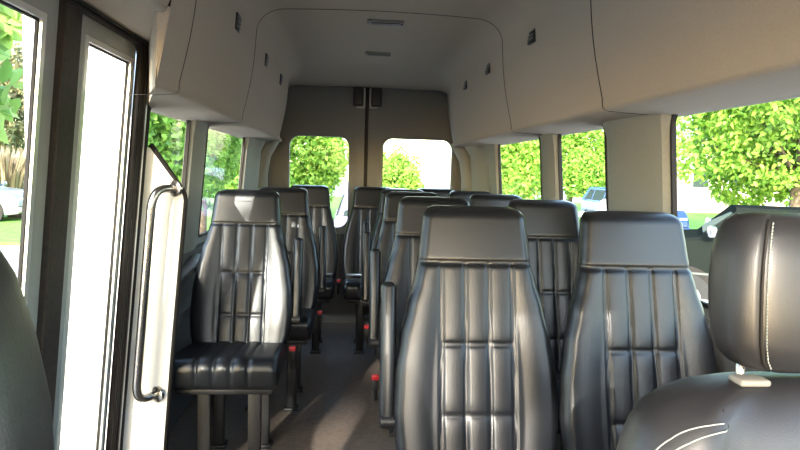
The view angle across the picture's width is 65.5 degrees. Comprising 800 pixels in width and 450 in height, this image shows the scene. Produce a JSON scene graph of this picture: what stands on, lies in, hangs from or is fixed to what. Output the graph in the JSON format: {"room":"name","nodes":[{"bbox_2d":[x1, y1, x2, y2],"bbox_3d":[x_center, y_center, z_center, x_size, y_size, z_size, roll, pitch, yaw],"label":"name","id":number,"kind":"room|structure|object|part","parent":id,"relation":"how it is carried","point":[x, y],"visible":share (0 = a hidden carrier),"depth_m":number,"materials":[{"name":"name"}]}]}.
{"room":"vehicle interior","nodes":[
{"label":"vehicle interior","id":0,"kind":"room"},
{"bbox_2d":[155,63,242,243],"bbox_3d":[-1.110,0.073,3.738,0.165,1.750,3.010,1,5,-5],"label":"wall","id":1,"kind":"structure","parent":0,"point":[201,239],"depth_m":3.23,"materials":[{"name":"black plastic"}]},
{"bbox_2d":[122,241,203,449],"bbox_3d":[-1.117,0.476,3.778,0.138,0.840,2.960,1,5,-5],"label":"trim","id":2,"kind":"structure","parent":1,"relation":"attached to","point":[179,403],"depth_m":2.94,"materials":[{"name":"black plastic"}]},
{"bbox_2d":[147,108,190,188],"bbox_3d":[-0.976,-0.173,2.579,0.069,0.625,0.620,1,5,-5],"label":"window","id":3,"kind":"structure","parent":1,"relation":"in","point":[188,125],"depth_m":2.85,"materials":[{"name":"clear glass"}]},
{"bbox_2d":[180,254,199,288],"bbox_3d":[-0.957,0.239,2.763,0.070,0.155,0.557,1,5,-5],"label":"trim","id":4,"kind":"structure","parent":1,"relation":"attached to","point":[189,268],"depth_m":2.78,"materials":[{"name":"black plastic"}]},
{"bbox_2d":[183,120,207,253],"bbox_3d":[-1.006,-0.154,3.056,0.119,0.715,0.374,1,5,-5],"label":"trim","id":5,"kind":"structure","parent":1,"relation":"attached to","point":[198,129],"depth_m":2.97,"materials":[{"name":"beige plastic"}]},
{"bbox_2d":[198,126,244,237],"bbox_3d":[-1.076,-0.281,3.800,0.069,0.625,1.180,1,5,-5],"label":"window","id":6,"kind":"structure","parent":1,"relation":"in","point":[243,142],"depth_m":3.36,"materials":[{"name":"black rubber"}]},
{"bbox_2d":[241,137,265,189],"bbox_3d":[-1.107,-0.290,4.604,0.171,0.715,0.466,1,5,-5],"label":"trim","id":7,"kind":"structure","parent":1,"relation":"attached to","point":[253,147],"depth_m":4.58,"materials":[{"name":"beige plastic"}]},
{"bbox_2d":[257,141,279,189],"bbox_3d":[-1.098,-0.176,5.031,0.246,1.025,0.200,1,5,-5],"label":"trim","id":8,"kind":"structure","parent":1,"relation":"attached to","point":[269,147],"depth_m":4.93,"materials":[{"name":"beige plastic"}]},
{"bbox_2d":[268,85,365,314],"bbox_3d":[-0.800,-0.208,5.244,0.983,1.970,0.120,1,5,-5],"label":"door","id":9,"kind":"structure","parent":1,"relation":"in","point":[321,111],"depth_m":5.21,"materials":[{"name":"grey plastic"}]},
{"bbox_3d":[-0.819,0.414,5.299,0.943,0.680,0.022,1,5,-5],"label":"panel","id":10,"kind":"part","parent":9,"relation":"part of","materials":[{"name":"grey plastic"}]},
{"bbox_2d":[321,315,368,322],"bbox_3d":[-0.313,0.794,5.252,1.700,0.050,0.080,1,5,-5],"label":"trim","id":11,"kind":"structure","parent":1,"relation":"attached to","point":[325,318],"depth_m":5.20,"materials":[{"name":"paint"}]},
{"bbox_2d":[168,323,560,449],"bbox_3d":[-0.099,1.071,2.630,2.057,0.090,5.750,1,5,-5],"label":"floor","id":12,"kind":"structure","parent":0,"point":[337,410],"depth_m":3.26,"materials":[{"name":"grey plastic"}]},
{"bbox_2d":[0,250,54,449],"bbox_3d":[-0.447,0.448,0.064,0.568,1.470,0.700,1,5,-5],"label":"passenger seat","id":13,"kind":"object","parent":12,"relation":"on","point":[26,419],"visible":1,"depth_m":0.31,"materials":[{"name":"black leather"}]},
{"bbox_2d":[36,0,82,419],"bbox_3d":[-0.951,0.274,1.655,0.194,1.696,0.092,1,5,-5],"label":"pillar","id":14,"kind":"structure","parent":12,"relation":"on","point":[69,27],"depth_m":1.61,"materials":[{"name":"black plastic"}]},
{"bbox_2d":[123,143,187,449],"bbox_3d":[-0.906,0.365,2.250,0.247,1.317,0.121,1,5,-5],"label":"partition panel","id":15,"kind":"object","parent":12,"relation":"on","point":[165,199],"visible":0.99,"depth_m":2.28,"materials":[{"name":"white plastic"}]},
{"bbox_3d":[-0.881,0.251,2.234,0.086,0.796,0.149,4,6,28],"label":"grab rail","id":16,"kind":"part","parent":15,"relation":"part of","materials":[{"name":"metal"}]},
{"bbox_3d":[-0.857,0.361,2.304,0.141,1.317,0.022,1,5,-5],"label":"edge trim","id":17,"kind":"part","parent":15,"relation":"part of","materials":[{"name":"white plastic"}]},
{"bbox_2d":[172,189,303,449],"bbox_3d":[-0.689,0.435,2.688,0.494,1.155,0.653,1,5,-5],"label":"passenger seat","id":18,"kind":"object","parent":12,"relation":"on","point":[246,300],"visible":1,"depth_m":2.79,"materials":[{"name":"black leather"}]},
{"bbox_3d":[-0.792,0.836,2.517,0.075,0.380,0.075,1,5,-5],"label":"leg","id":19,"kind":"part","parent":18,"relation":"part of","materials":[{"name":"black plastic"}]},
{"bbox_3d":[-0.815,0.811,2.795,0.075,0.380,0.075,1,5,-5],"label":"leg","id":20,"kind":"part","parent":18,"relation":"part of","materials":[{"name":"black plastic"}]},
{"bbox_2d":[172,341,287,389],"bbox_3d":[-0.702,0.562,2.596,0.424,0.133,0.450,1,5,-5],"label":"seat cushion","id":21,"kind":"object","parent":18,"relation":"on","point":[201,365],"depth_m":2.40,"materials":[{"name":"black leather"}]},
{"bbox_3d":[-0.716,0.191,2.858,0.458,0.700,0.268,1,5,-5],"label":"backrest","id":22,"kind":"part","parent":18,"relation":"part of","materials":[{"name":"black leather"}]},
{"bbox_3d":[-0.593,0.840,2.534,0.075,0.380,0.075,1,5,-5],"label":"leg","id":23,"kind":"part","parent":18,"relation":"part of","materials":[{"name":"black plastic"}]},
{"bbox_3d":[-0.615,0.816,2.812,0.075,0.380,0.075,1,5,-5],"label":"leg","id":24,"kind":"part","parent":18,"relation":"part of","materials":[{"name":"black plastic"}]},
{"bbox_3d":[-0.475,0.257,2.880,0.044,0.393,0.139,1,5,-5],"label":"armrest","id":25,"kind":"part","parent":18,"relation":"part of","materials":[{"name":"black leather"}]},
{"bbox_2d":[245,187,326,411],"bbox_3d":[-0.664,0.380,3.420,0.494,1.155,0.653,1,5,-5],"label":"passenger seat","id":26,"kind":"object","parent":12,"relation":"on","point":[294,202],"visible":0.38,"depth_m":3.56,"materials":[{"name":"black leather"}]},
{"bbox_3d":[-0.691,0.136,3.590,0.458,0.700,0.268,1,5,-5],"label":"backrest","id":27,"kind":"part","parent":26,"relation":"part of","materials":[{"name":"black leather"}]},
{"bbox_3d":[-0.568,0.785,3.266,0.075,0.380,0.075,1,5,-5],"label":"leg","id":28,"kind":"part","parent":26,"relation":"part of","materials":[{"name":"black plastic"}]},
{"bbox_3d":[-0.590,0.760,3.544,0.075,0.380,0.075,1,5,-5],"label":"leg","id":29,"kind":"part","parent":26,"relation":"part of","materials":[{"name":"black plastic"}]},
{"bbox_2d":[288,308,315,340],"bbox_3d":[-0.677,0.507,3.328,0.424,0.133,0.450,1,5,-5],"label":"seat cushion","id":30,"kind":"object","parent":26,"relation":"on","point":[302,331],"depth_m":3.14,"materials":[{"name":"black leather"}]},
{"bbox_3d":[-0.450,0.202,3.612,0.044,0.393,0.139,1,5,-5],"label":"armrest","id":31,"kind":"part","parent":26,"relation":"part of","materials":[{"name":"black plastic"}]},
{"bbox_2d":[291,185,340,353],"bbox_3d":[-0.664,0.299,4.481,0.504,1.155,0.675,1,5,-5],"label":"passenger seat","id":32,"kind":"object","parent":12,"relation":"on","point":[319,196],"visible":0.37,"depth_m":4.62,"materials":[{"name":"black leather"}]},
{"bbox_3d":[-0.689,0.055,4.651,0.458,0.700,0.268,1,5,-5],"label":"backrest","id":33,"kind":"part","parent":32,"relation":"part of","materials":[{"name":"black leather"}]},
{"bbox_3d":[-0.585,0.704,4.325,0.075,0.380,0.075,1,5,-5],"label":"leg","id":34,"kind":"part","parent":32,"relation":"part of","materials":[{"name":"black plastic"}]},
{"bbox_3d":[-0.608,0.679,4.603,0.075,0.380,0.075,1,5,-5],"label":"leg","id":35,"kind":"part","parent":32,"relation":"part of","materials":[{"name":"black plastic"}]},
{"bbox_2d":[318,278,334,299],"bbox_3d":[-0.675,0.426,4.389,0.424,0.133,0.450,1,5,-5],"label":"seat cushion","id":36,"kind":"object","parent":32,"relation":"on","point":[330,282],"depth_m":4.20,"materials":[{"name":"black leather"}]},
{"bbox_2d":[342,186,390,353],"bbox_3d":[-0.180,0.309,4.522,0.504,1.155,0.675,1,5,-5],"label":"passenger seat","id":37,"kind":"object","parent":12,"relation":"on","point":[366,200],"visible":0.46,"depth_m":4.62,"materials":[{"name":"black leather"}]},
{"bbox_2d":[343,278,361,299],"bbox_3d":[-0.191,0.436,4.430,0.424,0.133,0.450,1,5,-5],"label":"seat cushion","id":38,"kind":"object","parent":37,"relation":"on","point":[352,287],"depth_m":4.21,"materials":[{"name":"black leather"}]},
{"bbox_3d":[-0.303,0.686,4.629,0.075,0.380,0.075,1,5,-5],"label":"leg","id":39,"kind":"part","parent":37,"relation":"part of","materials":[{"name":"black plastic"}]},
{"bbox_3d":[-0.281,0.710,4.351,0.075,0.380,0.075,1,5,-5],"label":"leg","id":40,"kind":"part","parent":37,"relation":"part of","materials":[{"name":"black plastic"}]},
{"bbox_3d":[-0.204,0.066,4.692,0.458,0.700,0.268,1,5,-5],"label":"backrest","id":41,"kind":"part","parent":37,"relation":"part of","materials":[{"name":"black leather"}]},
{"bbox_2d":[362,189,423,313],"bbox_3d":[0.009,0.362,3.907,0.494,1.155,0.653,1,5,-5],"label":"passenger seat","id":42,"kind":"object","parent":12,"relation":"on","point":[376,231],"visible":0.03,"depth_m":4.07,"materials":[{"name":"black leather"}]},
{"bbox_3d":[-0.225,0.173,4.061,0.044,0.393,0.139,1,5,-5],"label":"armrest","id":43,"kind":"part","parent":42,"relation":"part of","materials":[{"name":"black plastic"}]},
{"bbox_3d":[0.018,0.119,4.080,0.458,0.700,0.268,1,5,-5],"label":"backrest","id":44,"kind":"part","parent":42,"relation":"part of","materials":[{"name":"black leather"}]},
{"bbox_2d":[362,191,438,435],"bbox_3d":[0.057,0.420,3.161,0.494,1.155,0.653,1,5,-5],"label":"passenger seat","id":45,"kind":"object","parent":12,"relation":"on","point":[386,237],"visible":0.13,"depth_m":3.30,"materials":[{"name":"black leather"}]},
{"bbox_3d":[-0.178,0.232,3.315,0.044,0.393,0.139,1,5,-5],"label":"armrest","id":46,"kind":"part","parent":45,"relation":"part of","materials":[{"name":"black plastic"}]},
{"bbox_2d":[374,347,379,359],"bbox_3d":[0.079,0.548,3.072,0.424,0.133,0.450,1,5,-5],"label":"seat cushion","id":47,"kind":"object","parent":45,"relation":"on","point":[376,350],"depth_m":2.85,"materials":[{"name":"black leather"}]},
{"bbox_3d":[-0.010,0.822,2.993,0.075,0.380,0.075,1,5,-5],"label":"leg","id":48,"kind":"part","parent":45,"relation":"part of","materials":[{"name":"black metal"}]},
{"bbox_3d":[0.066,0.177,3.334,0.458,0.700,0.268,1,5,-5],"label":"backrest","id":49,"kind":"part","parent":45,"relation":"part of","materials":[{"name":"black leather"}]},
{"bbox_2d":[368,196,469,433],"bbox_3d":[0.132,0.483,2.367,0.494,1.155,0.653,1,5,-5],"label":"passenger seat","id":50,"kind":"object","parent":12,"relation":"on","point":[402,262],"visible":0.18,"depth_m":2.51,"materials":[{"name":"black leather"}]},
{"bbox_3d":[-0.103,0.295,2.521,0.044,0.393,0.139,1,5,-5],"label":"armrest","id":51,"kind":"part","parent":50,"relation":"part of","materials":[{"name":"black plastic"}]},
{"bbox_3d":[0.141,0.240,2.540,0.458,0.700,0.268,1,5,-5],"label":"backrest","id":52,"kind":"part","parent":50,"relation":"part of","materials":[{"name":"black leather"}]},
{"bbox_2d":[417,188,452,196],"bbox_3d":[0.294,0.320,4.561,0.504,1.155,0.675,1,5,-5],"label":"passenger seat","id":53,"kind":"object","parent":12,"relation":"on","point":[440,192],"visible":0.06,"depth_m":4.76,"materials":[{"name":"black leather"}]},
{"bbox_2d":[379,205,557,449],"bbox_3d":[0.201,0.546,1.572,0.494,1.155,0.653,1,5,-5],"label":"passenger seat","id":54,"kind":"object","parent":12,"relation":"on","point":[473,368],"visible":1,"depth_m":1.70,"materials":[{"name":"black leather"}]},
{"bbox_3d":[-0.033,0.358,1.726,0.044,0.393,0.139,1,5,-5],"label":"armrest","id":55,"kind":"part","parent":54,"relation":"part of","materials":[{"name":"black plastic"}]},
{"bbox_2d":[449,191,490,202],"bbox_3d":[0.499,0.373,3.948,0.504,1.155,0.675,1,5,-5],"label":"passenger seat","id":56,"kind":"object","parent":12,"relation":"on","point":[466,195],"visible":0.02,"depth_m":4.14,"materials":[{"name":"black leather"}]},
{"bbox_2d":[469,194,521,206],"bbox_3d":[0.553,0.431,3.203,0.504,1.155,0.675,1,5,-5],"label":"passenger seat","id":57,"kind":"object","parent":12,"relation":"on","point":[496,200],"visible":0.08,"depth_m":3.39,"materials":[{"name":"black leather"}]},
{"bbox_2d":[508,199,579,449],"bbox_3d":[0.626,0.494,2.408,0.504,1.155,0.675,1,5,-5],"label":"passenger seat","id":58,"kind":"object","parent":12,"relation":"on","point":[552,226],"visible":0.31,"depth_m":2.56,"materials":[{"name":"black leather"}]},
{"bbox_3d":[0.601,0.250,2.578,0.458,0.700,0.268,1,5,-5],"label":"backrest","id":59,"kind":"part","parent":58,"relation":"part of","materials":[{"name":"black leather"}]},
{"bbox_2d":[555,369,559,428],"bbox_3d":[0.615,0.621,2.316,0.424,0.133,0.450,1,5,-5],"label":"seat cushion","id":60,"kind":"object","parent":58,"relation":"on","point":[557,370],"depth_m":2.16,"materials":[{"name":"black leather"}]},
{"bbox_3d":[0.682,0.874,2.530,0.075,0.380,0.075,1,5,-5],"label":"leg","id":61,"kind":"part","parent":58,"relation":"part of","materials":[{"name":"black metal"}]},
{"bbox_2d":[559,210,718,449],"bbox_3d":[0.681,0.562,1.552,0.504,1.155,0.675,1,5,-5],"label":"passenger seat","id":62,"kind":"object","parent":12,"relation":"on","point":[636,324],"visible":0.81,"depth_m":1.69,"materials":[{"name":"black leather"}]},
{"bbox_2d":[616,212,799,449],"bbox_3d":[0.572,0.621,0.601,0.568,1.225,0.700,1,5,-5],"label":"seat","id":63,"kind":"object","parent":12,"relation":"on","point":[754,276],"visible":1,"depth_m":0.79,"materials":[{"name":"black leather"}]},
{"bbox_3d":[0.559,0.485,0.793,0.568,0.555,0.256,1,5,-5],"label":"backrest","id":64,"kind":"part","parent":63,"relation":"part of","materials":[{"name":"black leather"}]},
{"bbox_3d":[0.454,0.204,0.831,0.011,0.090,0.016,1,5,-5],"label":"headrest post","id":65,"kind":"part","parent":63,"relation":"part of","materials":[{"name":"metal"}]},
{"bbox_2d":[363,87,368,186],"bbox_3d":[-0.300,-0.214,5.307,0.030,1.900,0.040,1,5,-5],"label":"door frame","id":66,"kind":"structure","parent":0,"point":[367,88],"depth_m":5.24,"materials":[{"name":"black rubber"}]},
{"bbox_2d":[75,0,799,146],"bbox_3d":[-0.041,-0.775,2.426,2.029,0.715,5.760,1,5,-5],"label":"ceiling","id":67,"kind":"structure","parent":0,"point":[647,57],"depth_m":2.41,"materials":[{"name":"beige plastic"}]},
{"bbox_2d":[235,12,241,32],"bbox_3d":[-0.663,-0.825,2.532,0.028,0.066,0.088,1,5,-5],"label":"ceiling vent","id":68,"kind":"object","parent":67,"relation":"in","point":[238,21],"visible":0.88,"depth_m":2.51,"materials":[{"name":"black plastic"}]},
{"bbox_2d":[264,53,268,67],"bbox_3d":[-0.734,-0.902,3.405,0.028,0.066,0.088,1,5,-5],"label":"ceiling vent","id":69,"kind":"object","parent":67,"relation":"in","point":[266,54],"visible":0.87,"depth_m":3.38,"materials":[{"name":"black plastic"}]},
{"bbox_3d":[-0.247,-0.924,4.914,1.860,0.575,0.560,1,5,-5],"label":"headliner panel","id":70,"kind":"part","parent":67,"relation":"part of","materials":[{"name":"plastic"}]},
{"bbox_3d":[-0.160,-0.831,3.858,1.860,0.575,1.568,1,5,-5],"label":"headliner panel","id":71,"kind":"part","parent":67,"relation":"part of","materials":[{"name":"plastic"}]},
{"bbox_2d":[365,52,390,56],"bbox_3d":[-0.147,-1.135,4.138,0.170,0.018,0.075,1,5,-5],"label":"recessed light","id":72,"kind":"object","parent":67,"relation":"in","point":[381,54],"visible":1,"depth_m":4.11,"materials":[{"name":"grey plastic"}]},
{"bbox_2d":[368,19,403,25],"bbox_3d":[-0.074,-1.056,3.255,0.190,0.018,0.075,1,5,-5],"label":"recessed light","id":73,"kind":"object","parent":67,"relation":"in","point":[370,21],"visible":1,"depth_m":3.23,"materials":[{"name":"grey plastic"}]},
{"bbox_3d":[-0.049,-0.712,2.507,1.860,0.575,1.132,1,5,-5],"label":"headliner panel","id":74,"kind":"part","parent":67,"relation":"part of","materials":[{"name":"plastic"}]},
{"bbox_3d":[0.007,-0.651,1.823,1.860,0.575,0.230,1,5,-5],"label":"headliner panel","id":75,"kind":"part","parent":67,"relation":"part of","materials":[{"name":"plastic"}]},
{"bbox_2d":[463,80,466,89],"bbox_3d":[0.435,-0.928,4.104,0.028,0.066,0.088,1,5,-5],"label":"ceiling vent","id":76,"kind":"object","parent":67,"relation":"in","point":[465,82],"visible":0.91,"depth_m":4.08,"materials":[{"name":"black plastic"}]},
{"bbox_2d":[485,63,489,74],"bbox_3d":[0.490,-0.869,3.438,0.028,0.066,0.088,1,5,-5],"label":"ceiling vent","id":77,"kind":"object","parent":67,"relation":"in","point":[487,71],"visible":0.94,"depth_m":3.42,"materials":[{"name":"black plastic"}]},
{"bbox_2d":[527,28,535,45],"bbox_3d":[0.558,-0.796,2.614,0.028,0.066,0.088,1,5,-5],"label":"ceiling vent","id":78,"kind":"object","parent":67,"relation":"in","point":[532,37],"visible":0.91,"depth_m":2.60,"materials":[{"name":"black plastic"}]},
{"bbox_2d":[500,80,708,318],"bbox_3d":[0.865,0.247,2.586,0.162,1.715,5.650,1,5,-5],"label":"wall","id":79,"kind":"structure","parent":0,"point":[706,311],"depth_m":2.50,"materials":[{"name":"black plastic"}]},
{"bbox_2d":[364,87,460,314],"bbox_3d":[0.208,-0.186,5.329,0.993,1.970,0.120,1,5,-5],"label":"door","id":80,"kind":"structure","parent":79,"relation":"in","point":[394,113],"depth_m":5.26,"materials":[{"name":"grey plastic"}]},
{"bbox_2d":[451,145,471,190],"bbox_3d":[0.530,-0.140,5.168,0.246,1.025,0.200,1,5,-5],"label":"trim","id":81,"kind":"structure","parent":79,"relation":"attached to","point":[463,156],"depth_m":5.06,"materials":[{"name":"beige plastic"}]},
{"bbox_2d":[464,144,499,193],"bbox_3d":[0.614,-0.239,4.593,0.217,0.715,0.585,1,5,-5],"label":"trim","id":82,"kind":"structure","parent":79,"relation":"attached to","point":[483,156],"depth_m":4.61,"materials":[{"name":"beige plastic"}]},
{"bbox_2d":[485,167,490,192],"bbox_3d":[0.638,-0.281,4.535,0.029,0.340,0.110,1,5,-5],"label":"trim","id":83,"kind":"structure","parent":79,"relation":"attached to","point":[487,178],"depth_m":4.52,"materials":[{"name":"grey plastic"}]},
{"bbox_2d":[498,137,542,199],"bbox_3d":[0.736,-0.234,3.842,0.070,0.630,0.980,1,5,-5],"label":"window","id":84,"kind":"structure","parent":79,"relation":"in","point":[499,153],"depth_m":4.29,"materials":[{"name":"clear glass"}]},
{"bbox_2d":[540,134,558,199],"bbox_3d":[0.776,-0.117,3.227,0.119,0.715,0.293,1,5,-5],"label":"trim","id":85,"kind":"structure","parent":79,"relation":"attached to","point":[549,143],"depth_m":3.14,"materials":[{"name":"beige plastic"}]},
{"bbox_2d":[557,127,607,209],"bbox_3d":[0.822,-0.141,2.800,0.070,0.630,0.600,1,5,-5],"label":"window","id":86,"kind":"structure","parent":79,"relation":"in","point":[559,135],"depth_m":3.06,"materials":[{"name":"glass"}]},
{"bbox_2d":[602,114,671,213],"bbox_3d":[0.840,-0.032,2.263,0.148,0.715,0.537,1,5,-5],"label":"wall pillar","id":87,"kind":"structure","parent":79,"relation":"attached to","point":[639,172],"depth_m":2.13,"materials":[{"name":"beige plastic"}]},
{"bbox_2d":[670,114,707,308],"bbox_3d":[0.926,-0.029,1.524,0.070,0.630,1.010,1,5,-5],"label":"window","id":88,"kind":"structure","parent":79,"relation":"in","point":[673,145],"depth_m":1.99,"materials":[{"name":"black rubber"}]},
{"bbox_2d":[706,319,757,372],"bbox_3d":[0.847,0.633,2.618,0.138,0.840,5.610,1,5,-5],"label":"trim","id":89,"kind":"structure","parent":79,"relation":"attached to","point":[724,364],"depth_m":1.71,"materials":[{"name":"grey plastic"}]},
{"bbox_3d":[-0.841,0.380,0.257,0.199,1.750,1.280,1,5,-5],"label":"wall","id":90,"kind":"structure","parent":0,"visible":0},
{"bbox_2d":[0,0,58,329],"bbox_3d":[-0.924,0.307,1.278,0.164,1.695,0.675,1,5,-5],"label":"window frame","id":91,"kind":"structure","parent":90,"relation":"in","point":[44,13],"depth_m":1.51,"materials":[{"name":"paint"}]},
{"bbox_2d":[53,14,135,449],"bbox_3d":[-0.978,0.250,1.931,0.164,1.695,0.480,1,5,-5],"label":"door","id":92,"kind":"structure","parent":90,"relation":"in","point":[95,35],"depth_m":1.88,"materials":[{"name":"paint"}]},
{"bbox_2d":[61,0,147,449],"bbox_3d":[-0.917,0.240,1.540,0.166,1.706,1.365,1,5,-5],"label":"door frame","id":93,"kind":"structure","parent":90,"relation":"attached to","point":[141,48],"depth_m":2.16,"materials":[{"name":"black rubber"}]},
{"bbox_2d":[116,46,149,449],"bbox_3d":[-0.911,0.232,1.548,0.164,1.722,1.381,1,5,-5],"label":"trim","id":94,"kind":"structure","parent":90,"relation":"attached to","point":[147,65],"depth_m":2.21,"materials":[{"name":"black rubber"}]},
{"label":"outside","id":95,"kind":"structure","parent":0,"visible":0},
{"bbox_2d":[0,182,789,277],"bbox_3d":[-2.499,-0.672,29.953,140.000,0.001,140.000,1,5,-5],"label":"ground","id":96,"kind":"structure","parent":95,"point":[11,253],"depth_m":14.27,"materials":[{"name":"concrete"}]},
{"bbox_2d":[0,4,23,143],"bbox_3d":[-3.359,-0.529,4.550,1.372,4.120,1.315,4,5,23],"label":"shrub","id":97,"kind":"object","parent":96,"relation":"on","point":[11,23],"visible":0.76,"depth_m":4.70,"materials":[{"name":"green plant"}]},
{"bbox_2d":[22,14,135,449],"bbox_3d":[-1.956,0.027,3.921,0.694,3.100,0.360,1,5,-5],"label":"window","id":98,"kind":"structure","parent":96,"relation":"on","point":[105,73],"depth_m":3.78,"materials":[{"name":"clear glass"}]},
{"bbox_2d":[0,193,214,245],"bbox_3d":[-23.569,-1.165,28.182,37.700,0.080,30.000,1,5,-5],"label":"lawn","id":99,"kind":"structure","parent":96,"relation":"on","point":[10,228],"depth_m":17.32,"materials":[{"name":"green plant"}]},
{"bbox_2d":[0,181,22,220],"bbox_3d":[-14.067,-0.852,19.823,4.650,1.539,2.220,1,5,-5],"label":"parked car","id":100,"kind":"object","parent":99,"relation":"on","point":[11,199],"visible":0.44,"depth_m":19.20,"materials":[{"name":"grey paint"}]},
{"bbox_2d":[0,40,24,161],"bbox_3d":[-21.759,-6.437,32.678,6.914,10.000,7.196,-1,6,-30],"label":"tree","id":101,"kind":"object","parent":99,"relation":"on","point":[15,131],"visible":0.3,"depth_m":32.31,"materials":[{"name":"green plant"}]},
{"bbox_2d":[0,146,25,188],"bbox_3d":[-17.401,-2.253,27.525,6.106,2.699,6.018,3,5,13],"label":"ornamental grass","id":102,"kind":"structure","parent":99,"relation":"on","point":[12,172],"depth_m":26.17,"materials":[{"name":"beige plant"}]},
{"bbox_2d":[206,153,240,196],"bbox_3d":[-4.805,-2.448,18.064,2.842,5.547,2.709,1,5,-5],"label":"tree","id":103,"kind":"object","parent":99,"relation":"on","point":[233,184],"visible":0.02,"depth_m":17.60,"materials":[{"name":"green plant"}]},
{"bbox_2d":[148,112,213,210],"bbox_3d":[-3.452,-1.470,8.339,1.993,5.347,1.994,5,6,32],"label":"tree","id":104,"kind":"object","parent":96,"relation":"on","point":[168,136],"visible":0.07,"depth_m":7.90,"materials":[{"name":"green plant"}]},
{"bbox_2d":[169,119,241,233],"bbox_3d":[-3.819,-1.583,11.498,2.283,5.007,2.221,5,6,36],"label":"tree","id":105,"kind":"object","parent":96,"relation":"on","point":[226,147],"visible":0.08,"depth_m":11.30,"materials":[{"name":"green plant"}]},
{"bbox_2d":[290,136,348,201],"bbox_3d":[-2.320,-1.488,15.414,2.678,4.236,2.270,3,5,16],"label":"tree","id":106,"kind":"object","parent":96,"relation":"on","point":[317,164],"visible":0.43,"depth_m":14.75,"materials":[{"name":"green plant"}]},
{"bbox_2d":[330,196,341,219],"bbox_3d":[-0.474,-1.044,34.619,9.200,0.080,21.000,1,5,-5],"label":"lawn","id":107,"kind":"structure","parent":96,"relation":"on","point":[334,204],"depth_m":34.04,"materials":[{"name":"green plant"}]},
{"bbox_2d":[331,188,403,226],"bbox_3d":[-0.384,0.166,11.944,2.220,1.659,4.650,1,5,-5],"label":"parked car","id":108,"kind":"object","parent":96,"relation":"on","point":[340,219],"visible":0.02,"depth_m":11.05,"materials":[{"name":"silver metal"}]},
{"bbox_2d":[382,144,424,189],"bbox_3d":[-0.175,-0.873,17.605,1.739,2.764,1.574,1,5,-5],"label":"tree","id":109,"kind":"object","parent":96,"relation":"on","point":[398,167],"visible":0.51,"depth_m":17.20,"materials":[{"name":"green plant"}]},
{"bbox_2d":[501,140,540,199],"bbox_3d":[2.764,-1.556,16.696,2.430,4.450,2.901,6,7,42],"label":"tree","id":110,"kind":"object","parent":96,"relation":"on","point":[517,159],"visible":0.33,"depth_m":15.98,"materials":[{"name":"green plant"}]},
{"bbox_2d":[578,199,605,216],"bbox_3d":[5.767,0.111,15.719,2.220,1.479,4.550,4,5,25],"label":"parked car","id":111,"kind":"object","parent":96,"relation":"on","point":[602,205],"visible":0.04,"depth_m":15.36,"materials":[{"name":"white paint"}]},
{"bbox_2d":[572,202,718,228],"bbox_3d":[21.074,-0.118,31.179,32.800,0.080,31.500,1,5,-5],"label":"lawn","id":112,"kind":"structure","parent":96,"relation":"on","point":[696,220],"depth_m":32.06,"materials":[{"name":"green plant"}]},
{"bbox_2d":[531,129,604,201],"bbox_3d":[7.541,-3.281,27.350,5.484,6.339,5.947,4,6,27],"label":"tree","id":113,"kind":"object","parent":112,"relation":"on","point":[583,165],"visible":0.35,"depth_m":25.27,"materials":[{"name":"green plant"}]},
{"bbox_2d":[581,187,689,228],"bbox_3d":[7.756,-0.383,20.972,2.220,1.679,4.550,1,5,-7],"label":"parked car","id":114,"kind":"object","parent":112,"relation":"on","point":[593,196],"visible":0.11,"depth_m":21.76,"materials":[{"name":"blue paint"}]},
{"bbox_2d":[676,98,799,206],"bbox_3d":[9.226,-2.263,13.891,6.110,6.716,7.143,0,5,-20],"label":"tree","id":115,"kind":"object","parent":112,"relation":"on","point":[763,139],"visible":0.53,"depth_m":13.73,"materials":[{"name":"green plant"}]},
{"bbox_2d":[676,122,786,212],"bbox_3d":[18.350,-3.691,39.453,9.800,5.600,6.800,1,5,-5],"label":"house","id":116,"kind":"structure","parent":96,"relation":"on","point":[694,197],"depth_m":36.56,"materials":[{"name":"white paint"}]},
{"bbox_3d":[17.584,-2.746,36.372,0.900,1.100,0.040,1,5,-5],"label":"pane","id":117,"kind":"part","parent":116,"relation":"part of","materials":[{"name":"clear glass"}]},
{"bbox_2d":[683,204,799,302],"bbox_3d":[5.265,0.595,8.756,4.650,1.679,2.220,4,5,25],"label":"parked car","id":118,"kind":"object","parent":96,"relation":"on","point":[699,242],"visible":0.19,"depth_m":8.35,"materials":[{"name":"black paint"}]},
{"bbox_3d":[4.985,0.723,7.884,2.600,0.030,0.012,4,5,25],"label":"moulding","id":119,"kind":"part","parent":118,"relation":"part of","materials":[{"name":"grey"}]},
{"bbox_2d":[707,226,717,237],"bbox_3d":[4.093,0.091,8.155,0.120,0.150,0.200,4,5,25],"label":"mirror","id":120,"kind":"object","parent":118,"relation":"on","point":[711,230],"depth_m":8.07,"materials":[{"name":"silver metal"}]}
]}

